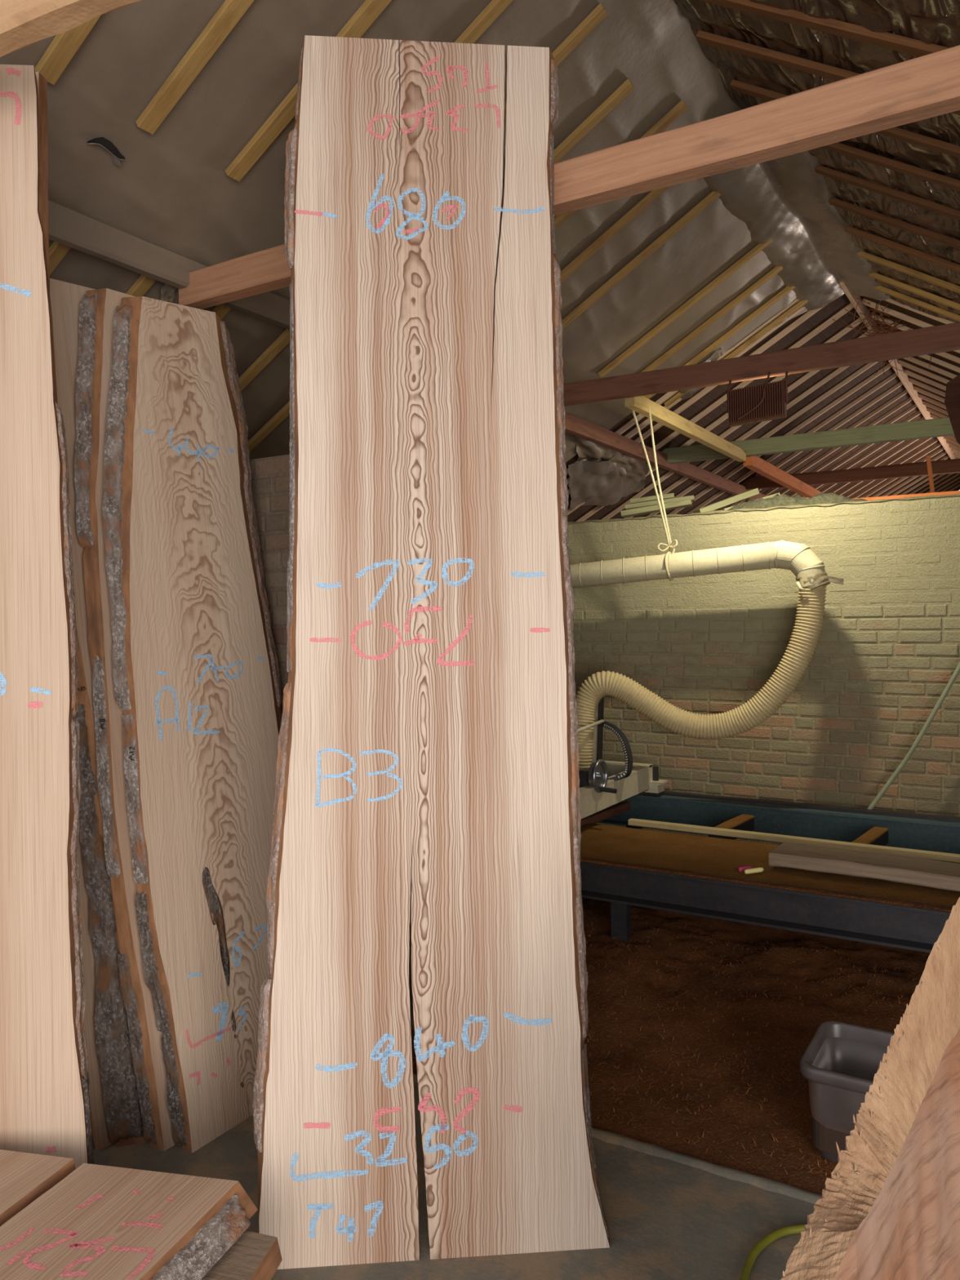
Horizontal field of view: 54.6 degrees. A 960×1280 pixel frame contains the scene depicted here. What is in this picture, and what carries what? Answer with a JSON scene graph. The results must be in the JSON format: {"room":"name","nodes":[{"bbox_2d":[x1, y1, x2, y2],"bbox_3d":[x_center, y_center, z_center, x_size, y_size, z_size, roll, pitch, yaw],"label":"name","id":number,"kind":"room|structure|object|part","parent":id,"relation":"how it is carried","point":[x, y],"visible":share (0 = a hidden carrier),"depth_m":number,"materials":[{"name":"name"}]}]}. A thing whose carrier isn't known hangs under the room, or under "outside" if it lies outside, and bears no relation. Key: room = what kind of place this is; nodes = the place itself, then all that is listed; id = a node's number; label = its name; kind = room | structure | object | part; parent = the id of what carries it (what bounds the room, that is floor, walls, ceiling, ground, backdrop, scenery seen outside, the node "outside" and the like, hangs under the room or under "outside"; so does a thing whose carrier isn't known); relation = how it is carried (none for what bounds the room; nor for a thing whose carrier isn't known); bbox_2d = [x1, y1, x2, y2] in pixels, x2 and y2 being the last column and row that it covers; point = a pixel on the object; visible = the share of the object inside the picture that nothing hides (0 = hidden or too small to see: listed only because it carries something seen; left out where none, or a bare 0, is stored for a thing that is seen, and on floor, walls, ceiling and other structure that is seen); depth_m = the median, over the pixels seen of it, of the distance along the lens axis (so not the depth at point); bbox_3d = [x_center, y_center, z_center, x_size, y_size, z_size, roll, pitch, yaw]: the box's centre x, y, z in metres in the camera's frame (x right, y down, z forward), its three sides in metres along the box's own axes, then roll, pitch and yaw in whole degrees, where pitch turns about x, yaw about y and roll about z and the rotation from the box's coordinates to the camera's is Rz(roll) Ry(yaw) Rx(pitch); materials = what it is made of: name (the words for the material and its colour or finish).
{"room":"shop","nodes":[
{"label":"shop","id":0,"kind":"room"},
{"bbox_2d":[249,454,289,715],"bbox_3d":[-1.129,0.431,4.078,1.620,2.325,0.303,0,1,31],"label":"wall pier","id":1,"kind":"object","parent":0,"point":[270,476],"visible":0.11,"depth_m":3.69,"materials":[{"name":"brick"}]},
{"bbox_2d":[93,870,814,1279],"bbox_3d":[3.287,1.527,7.298,5.800,0.120,22.200,0,1,31],"label":"floor","id":2,"kind":"structure","parent":0,"point":[667,1219],"depth_m":2.56,"materials":[{"name":"concrete"}]},
{"bbox_2d":[35,71,49,289],"bbox_3d":[-1.369,0.088,2.511,0.426,3.225,0.040,-1,0,0],"label":"live edge slab","id":3,"kind":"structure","parent":2,"relation":"on","point":[42,82],"depth_m":2.51,"materials":[{"name":"brown wood"}]},
{"bbox_2d":[0,64,93,1168],"bbox_3d":[-1.353,0.093,2.445,0.650,3.195,0.061,-1,0,0],"label":"live edge slab","id":4,"kind":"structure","parent":2,"relation":"on","point":[45,1106],"depth_m":2.42,"materials":[{"name":"brown wood"}]},
{"bbox_2d":[77,834,111,1151],"bbox_3d":[-1.162,0.222,3.430,0.449,3.063,1.012,0,2,32],"label":"live edge slab","id":5,"kind":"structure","parent":2,"relation":"on","point":[100,1135],"depth_m":2.98,"materials":[{"name":"brown wood"}]},
{"bbox_2d":[49,278,146,1147],"bbox_3d":[-1.098,0.214,3.359,0.443,2.965,0.884,0,1,32],"label":"live edge slab","id":6,"kind":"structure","parent":2,"relation":"on","point":[122,1110],"depth_m":3.00,"materials":[{"name":"brown wood"}]},
{"bbox_2d":[74,288,175,1151],"bbox_3d":[-1.033,0.205,3.293,0.434,2.866,0.747,0,1,31],"label":"live edge slab","id":7,"kind":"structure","parent":2,"relation":"on","point":[97,308],"depth_m":2.99,"materials":[{"name":"brown wood"}]},
{"bbox_2d":[102,296,282,1153],"bbox_3d":[-0.933,0.217,3.276,0.436,2.892,0.785,0,1,30],"label":"live edge slab","id":8,"kind":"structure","parent":2,"relation":"on","point":[196,676],"depth_m":3.16,"materials":[{"name":"brown wood"}]},
{"bbox_2d":[252,35,609,1269],"bbox_3d":[-0.152,-0.041,2.560,0.950,3.321,0.334,-1,1,-4],"label":"live edge slab","id":9,"kind":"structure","parent":2,"relation":"on","point":[429,710],"depth_m":2.52,"materials":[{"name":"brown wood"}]},
{"bbox_2d":[413,1073,822,1204],"bbox_3d":[0.951,1.590,2.662,4.850,0.018,0.067,0,1,31],"label":"joint","id":10,"kind":"object","parent":2,"relation":"on","point":[766,1184],"visible":0.23,"depth_m":2.81,"materials":[{"name":"metal"}]},
{"bbox_2d":[411,897,930,1195],"bbox_3d":[1.802,1.491,3.720,3.613,0.177,2.950,0,1,31],"label":"sawdust","id":11,"kind":"object","parent":2,"relation":"on","point":[700,1031],"visible":0.52,"depth_m":3.67},
{"bbox_2d":[799,1021,894,1163],"bbox_3d":[1.261,1.423,2.842,0.485,0.294,0.385,0,1,31],"label":"plastic tub","id":12,"kind":"object","parent":11,"relation":"on","point":[840,1063],"visible":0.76,"depth_m":2.82,"materials":[{"name":"grey"}]},
{"bbox_2d":[410,852,952,952],"bbox_3d":[1.338,1.318,4.013,5.100,0.517,0.145,0,1,31],"label":"frame","id":13,"kind":"object","parent":2,"relation":"on","point":[912,928],"visible":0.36,"depth_m":4.06,"materials":[{"name":"metal"}]},
{"bbox_3d":[0.679,1.401,4.469,0.080,0.347,0.060,0,1,31],"label":"leg","id":14,"kind":"part","parent":13,"relation":"part of","materials":[{"name":"metal"}]},
{"bbox_2d":[580,817,959,912],"bbox_3d":[1.538,1.062,4.339,4.900,0.075,0.908,0,1,31],"label":"deck","id":15,"kind":"object","parent":13,"relation":"on","point":[671,851],"depth_m":4.49,"materials":[{"name":"brown wood"}]},
{"bbox_2d":[707,813,754,839],"bbox_3d":[1.413,1.064,5.217,0.080,0.086,0.482,0,2,37],"label":"bearer","id":16,"kind":"object","parent":15,"relation":"attached to","point":[742,822],"visible":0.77,"depth_m":5.23,"materials":[{"name":"wood"}]},
{"bbox_2d":[737,866,753,871],"bbox_3d":[1.208,1.041,4.230,0.067,0.022,0.022,-1,1,-11],"label":"stick","id":17,"kind":"object","parent":15,"relation":"on","point":[740,868],"visible":0.76,"depth_m":4.22,"materials":[{"name":"red"}]},
{"bbox_2d":[743,866,764,874],"bbox_3d":[1.237,1.042,4.200,0.099,0.022,0.022,-1,1,-23],"label":"stick","id":18,"kind":"object","parent":15,"relation":"on","point":[759,869],"visible":1,"depth_m":4.19,"materials":[{"name":"yellow wood"}]},
{"bbox_3d":[2.300,1.030,4.358,3.420,0.030,0.051,0,2,32],"label":"pale strip","id":19,"kind":"part","parent":15,"relation":"part of","materials":[{"name":"beige wood"}]},
{"bbox_2d":[768,842,959,891],"bbox_3d":[2.219,1.010,3.815,1.992,0.077,0.244,0,2,34],"label":"plank","id":20,"kind":"object","parent":15,"relation":"on","point":[938,874],"visible":1,"depth_m":4.09,"materials":[{"name":"beige wood"}]},
{"bbox_2d":[851,826,888,845],"bbox_3d":[2.020,1.065,4.846,0.079,0.085,0.523,0,2,37],"label":"bearer","id":21,"kind":"object","parent":15,"relation":"attached to","point":[878,836],"visible":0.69,"depth_m":4.89,"materials":[{"name":"wood"}]},
{"bbox_2d":[739,1223,807,1279],"bbox_3d":[0.754,1.596,2.383,0.134,0.020,0.524,1,2,44],"label":"cable","id":22,"kind":"object","parent":2,"relation":"on","point":[775,1235],"visible":0.7,"depth_m":2.45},
{"bbox_2d":[598,791,959,863],"bbox_3d":[2.549,1.255,5.083,4.150,0.565,0.135,0,1,31],"label":"bed","id":23,"kind":"object","parent":2,"relation":"on","point":[917,833],"visible":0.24,"depth_m":5.47,"materials":[{"name":"blue metal"}]},
{"bbox_2d":[577,673,667,826],"bbox_3d":[0.525,0.656,5.444,0.719,0.870,1.500,0,1,31],"label":"machine","id":24,"kind":"object","parent":23,"relation":"on","point":[605,784],"visible":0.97,"depth_m":5.51,"materials":[{"name":"beige paint"}]},
{"bbox_3d":[0.640,0.523,5.574,0.022,0.064,0.357,0,2,40],"label":"support rod","id":25,"kind":"part","parent":24,"relation":"part of","materials":[{"name":"beige paint"}]},
{"bbox_3d":[0.737,0.571,5.839,0.050,0.721,0.050,3,3,31],"label":"upright post","id":26,"kind":"part","parent":24,"relation":"part of","materials":[{"name":"beige paint"}]},
{"bbox_3d":[0.748,1.047,5.582,0.035,0.050,0.751,0,-1,31],"label":"rusty arm","id":27,"kind":"part","parent":24,"relation":"part of"},
{"bbox_3d":[0.707,0.831,5.150,0.101,0.030,0.025,0,1,31],"label":"wheel handle","id":28,"kind":"part","parent":24,"relation":"part of","materials":[{"name":"black rubber"}]},
{"bbox_3d":[0.716,0.886,5.292,0.012,0.135,1.430,0,1,31],"label":"plate","id":29,"kind":"part","parent":24,"relation":"part of","materials":[{"name":"beige paint"}]},
{"bbox_3d":[0.818,0.664,5.544,0.160,0.323,0.364,-1,1,1],"label":"cable chain","id":30,"kind":"part","parent":24,"relation":"part of","materials":[{"name":"black plastic"}]},
{"bbox_3d":[0.833,0.866,6.044,0.558,0.140,0.015,0,1,31],"label":"plate","id":31,"kind":"part","parent":24,"relation":"part of","materials":[{"name":"beige paint"}]},
{"bbox_3d":[1.007,1.364,6.061,0.080,0.342,0.080,0,1,31],"label":"leg","id":32,"kind":"part","parent":23,"relation":"part of","materials":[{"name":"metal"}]},
{"bbox_2d":[867,662,959,814],"bbox_3d":[2.463,0.496,5.226,0.669,1.199,0.053,0,1,27],"label":"cable","id":33,"kind":"object","parent":23,"relation":"attached to","point":[957,671],"visible":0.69,"depth_m":5.23,"materials":[{"name":"plastic"}]},
{"bbox_2d":[780,897,959,1279],"bbox_3d":[0.596,0.989,1.310,0.678,1.289,0.134,-2,2,-43],"label":"slab","id":34,"kind":"object","parent":2,"relation":"on","point":[889,1208],"visible":1,"depth_m":1.33,"materials":[{"name":"beige wood"}]},
{"bbox_2d":[0,0,959,521],"bbox_3d":[2.674,-1.752,9.481,2.970,1.748,18.950,0,1,31],"label":"ceiling","id":35,"kind":"structure","parent":0,"point":[170,122],"depth_m":3.75,"materials":[{"name":"plastic"}]},
{"bbox_2d":[0,0,142,57],"bbox_3d":[-1.025,-1.361,2.051,0.897,0.157,0.083,0,1,31],"label":"tie beam","id":36,"kind":"structure","parent":35,"relation":"attached to","point":[23,23],"depth_m":1.98,"materials":[{"name":"brown wood"}]},
{"bbox_2d":[568,493,959,863],"bbox_3d":[2.268,0.340,5.628,5.800,2.353,0.222,0,1,31],"label":"wall","id":37,"kind":"structure","parent":0,"point":[887,650],"depth_m":5.70,"materials":[{"name":"brick"}]},
{"bbox_2d":[620,498,692,517],"bbox_3d":[1.208,-0.900,6.369,0.474,0.096,0.121,0,1,15],"label":"board","id":38,"kind":"object","parent":37,"relation":"on","point":[687,503],"visible":0.9,"depth_m":6.33,"materials":[{"name":"wood"}]},
{"bbox_2d":[625,495,694,510],"bbox_3d":[1.249,-0.951,6.459,0.470,0.075,0.121,0,1,15],"label":"board","id":39,"kind":"object","parent":38,"relation":"on","point":[630,506],"visible":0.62,"depth_m":6.41,"materials":[{"name":"wood"}]},
{"bbox_2d":[630,493,674,503],"bbox_3d":[1.215,-0.992,6.556,0.304,0.062,0.121,0,1,12],"label":"board","id":40,"kind":"object","parent":39,"relation":"on","point":[670,495],"visible":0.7,"depth_m":6.50,"materials":[{"name":"wood"}]},
{"bbox_2d":[693,488,759,513],"bbox_3d":[1.638,-0.916,6.182,0.437,0.185,0.092,-1,1,-14],"label":"board","id":41,"kind":"object","parent":37,"relation":"on","point":[753,492],"visible":0.92,"depth_m":6.14,"materials":[{"name":"beige wood"}]},
{"bbox_2d":[722,492,866,511],"bbox_3d":[1.962,-0.877,5.844,0.950,0.109,0.200,0,1,31],"label":"heap","id":42,"kind":"object","parent":37,"relation":"on","point":[822,498],"visible":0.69,"depth_m":5.79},
{"bbox_2d":[720,493,780,510],"bbox_3d":[1.758,-0.881,6.038,0.381,0.142,0.072,-1,1,-5],"label":"board","id":43,"kind":"object","parent":42,"relation":"on","point":[774,495],"visible":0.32,"depth_m":6.01,"materials":[{"name":"beige wood"}]},
{"bbox_2d":[854,490,959,500],"bbox_3d":[3.470,-0.821,5.053,3.150,0.100,0.080,0,1,31],"label":"wall plate","id":44,"kind":"object","parent":37,"relation":"on","point":[944,493],"visible":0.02,"depth_m":5.55,"materials":[{"name":"orange wood"}]},
{"bbox_2d":[672,0,959,458],"bbox_3d":[5.233,-1.595,7.921,3.635,2.027,18.950,0,1,31],"label":"ceiling","id":45,"kind":"structure","parent":0,"point":[877,214],"depth_m":4.30,"materials":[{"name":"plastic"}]},
{"bbox_2d":[178,44,959,309],"bbox_3d":[0.825,-1.323,2.373,4.570,0.125,0.077,0,1,31],"label":"tie beam","id":46,"kind":"structure","parent":45,"relation":"attached to","point":[925,86],"depth_m":2.44,"materials":[{"name":"brown wood"}]},
{"bbox_2d":[563,321,959,406],"bbox_3d":[2.171,-1.486,4.652,4.550,0.124,0.077,0,1,31],"label":"tie beam","id":47,"kind":"structure","parent":45,"relation":"attached to","point":[945,337],"depth_m":4.98,"materials":[{"name":"brown wood"}]},
{"bbox_2d":[726,371,787,426],"bbox_3d":[1.480,-1.298,4.993,0.330,0.269,0.105,0,1,31],"label":"floodlight","id":48,"kind":"object","parent":47,"relation":"hanging from","point":[766,402],"visible":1,"depth_m":4.97,"materials":[{"name":"metal"}]},
{"bbox_2d":[647,417,954,466],"bbox_3d":[3.389,-1.563,6.836,4.750,0.132,0.077,0,1,31],"label":"tie beam","id":49,"kind":"structure","parent":45,"relation":"attached to","point":[939,427],"depth_m":7.23,"materials":[{"name":"green wood"}]},
{"bbox_2d":[624,395,746,462],"bbox_3d":[1.507,-1.459,6.527,0.060,0.085,2.380,0,1,31],"label":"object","id":50,"kind":"structure","parent":49,"relation":"attached to","point":[641,405],"depth_m":6.26,"materials":[{"name":"yellow wood"}]},
{"bbox_2d":[631,396,677,580],"bbox_3d":[1.094,-0.932,5.727,0.367,1.132,0.116,-1,1,-28],"label":"rope","id":51,"kind":"object","parent":50,"relation":"attached to","point":[667,531],"visible":0.9,"depth_m":5.74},
{"bbox_2d":[569,539,844,591],"bbox_3d":[0.873,-0.423,5.970,2.751,0.326,0.194,0,1,31],"label":"duct","id":52,"kind":"object","parent":51,"relation":"hanging from","point":[808,569],"visible":0.63,"depth_m":5.59,"materials":[{"name":"beige plastic"}]},
{"bbox_2d":[575,586,826,769],"bbox_3d":[1.265,0.271,5.562,1.522,1.168,0.191,0,1,16],"label":"flexible hose","id":53,"kind":"object","parent":52,"relation":"attached to","point":[802,644],"visible":0.91,"depth_m":5.47,"materials":[{"name":"beige plastic"}]},
{"bbox_2d":[743,455,822,497],"bbox_3d":[3.080,-1.476,8.977,0.070,0.101,3.203,0,0,33],"label":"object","id":54,"kind":"structure","parent":49,"relation":"attached to","point":[755,463],"depth_m":8.33,"materials":[{"name":"brown wood"}]},
{"bbox_2d":[741,458,959,489],"bbox_3d":[4.662,-1.668,8.871,4.700,0.133,0.082,0,1,31],"label":"tie beam","id":55,"kind":"structure","parent":45,"relation":"attached to","point":[945,466],"depth_m":9.31,"materials":[{"name":"brown wood"}]},
{"bbox_2d":[832,295,931,376],"bbox_3d":[3.176,-2.344,7.276,0.568,0.418,1.974,0,1,31],"label":"nest","id":56,"kind":"object","parent":45,"relation":"attached to","point":[890,331],"visible":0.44,"depth_m":7.02,"materials":[{"name":"brown plant"}]},
{"bbox_2d":[925,455,934,493],"bbox_3d":[3.578,-1.308,7.388,0.063,0.313,0.030,0,1,31],"label":"prop","id":57,"kind":"object","parent":45,"relation":"attached to","point":[928,457],"visible":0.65,"depth_m":7.37,"materials":[{"name":"brown wood"}]},
{"bbox_2d":[944,373,959,444],"bbox_3d":[2.258,-1.054,4.362,0.140,0.466,0.050,0,1,31],"label":"board","id":58,"kind":"object","parent":45,"relation":"hanging from","point":[952,399],"visible":1,"depth_m":4.35,"materials":[{"name":"brown wood"}]},
{"bbox_3d":[-0.951,1.515,2.232,0.960,0.235,0.090,0,1,17],"label":"bearer","id":59,"kind":"object","parent":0,"visible":0},
{"bbox_2d":[200,1230,282,1279],"bbox_3d":[-0.608,1.375,1.911,0.285,0.050,0.450,0,1,16],"label":"flat slab","id":60,"kind":"object","parent":59,"relation":"on","point":[253,1255],"visible":0.36,"depth_m":2.03,"materials":[{"name":"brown wood"}]},
{"bbox_2d":[0,1163,257,1279],"bbox_3d":[-0.847,1.316,1.912,0.488,0.068,0.708,0,1,19],"label":"flat slab","id":61,"kind":"object","parent":60,"relation":"on","point":[99,1222],"visible":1,"depth_m":2.03,"materials":[{"name":"brown wood"}]},
{"bbox_2d":[0,1149,75,1226],"bbox_3d":[-1.372,1.309,2.078,0.675,0.055,0.670,0,1,23],"label":"flat slab","id":62,"kind":"object","parent":61,"relation":"on","point":[24,1177],"visible":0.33,"depth_m":2.21,"materials":[{"name":"brown wood"}]}
]}

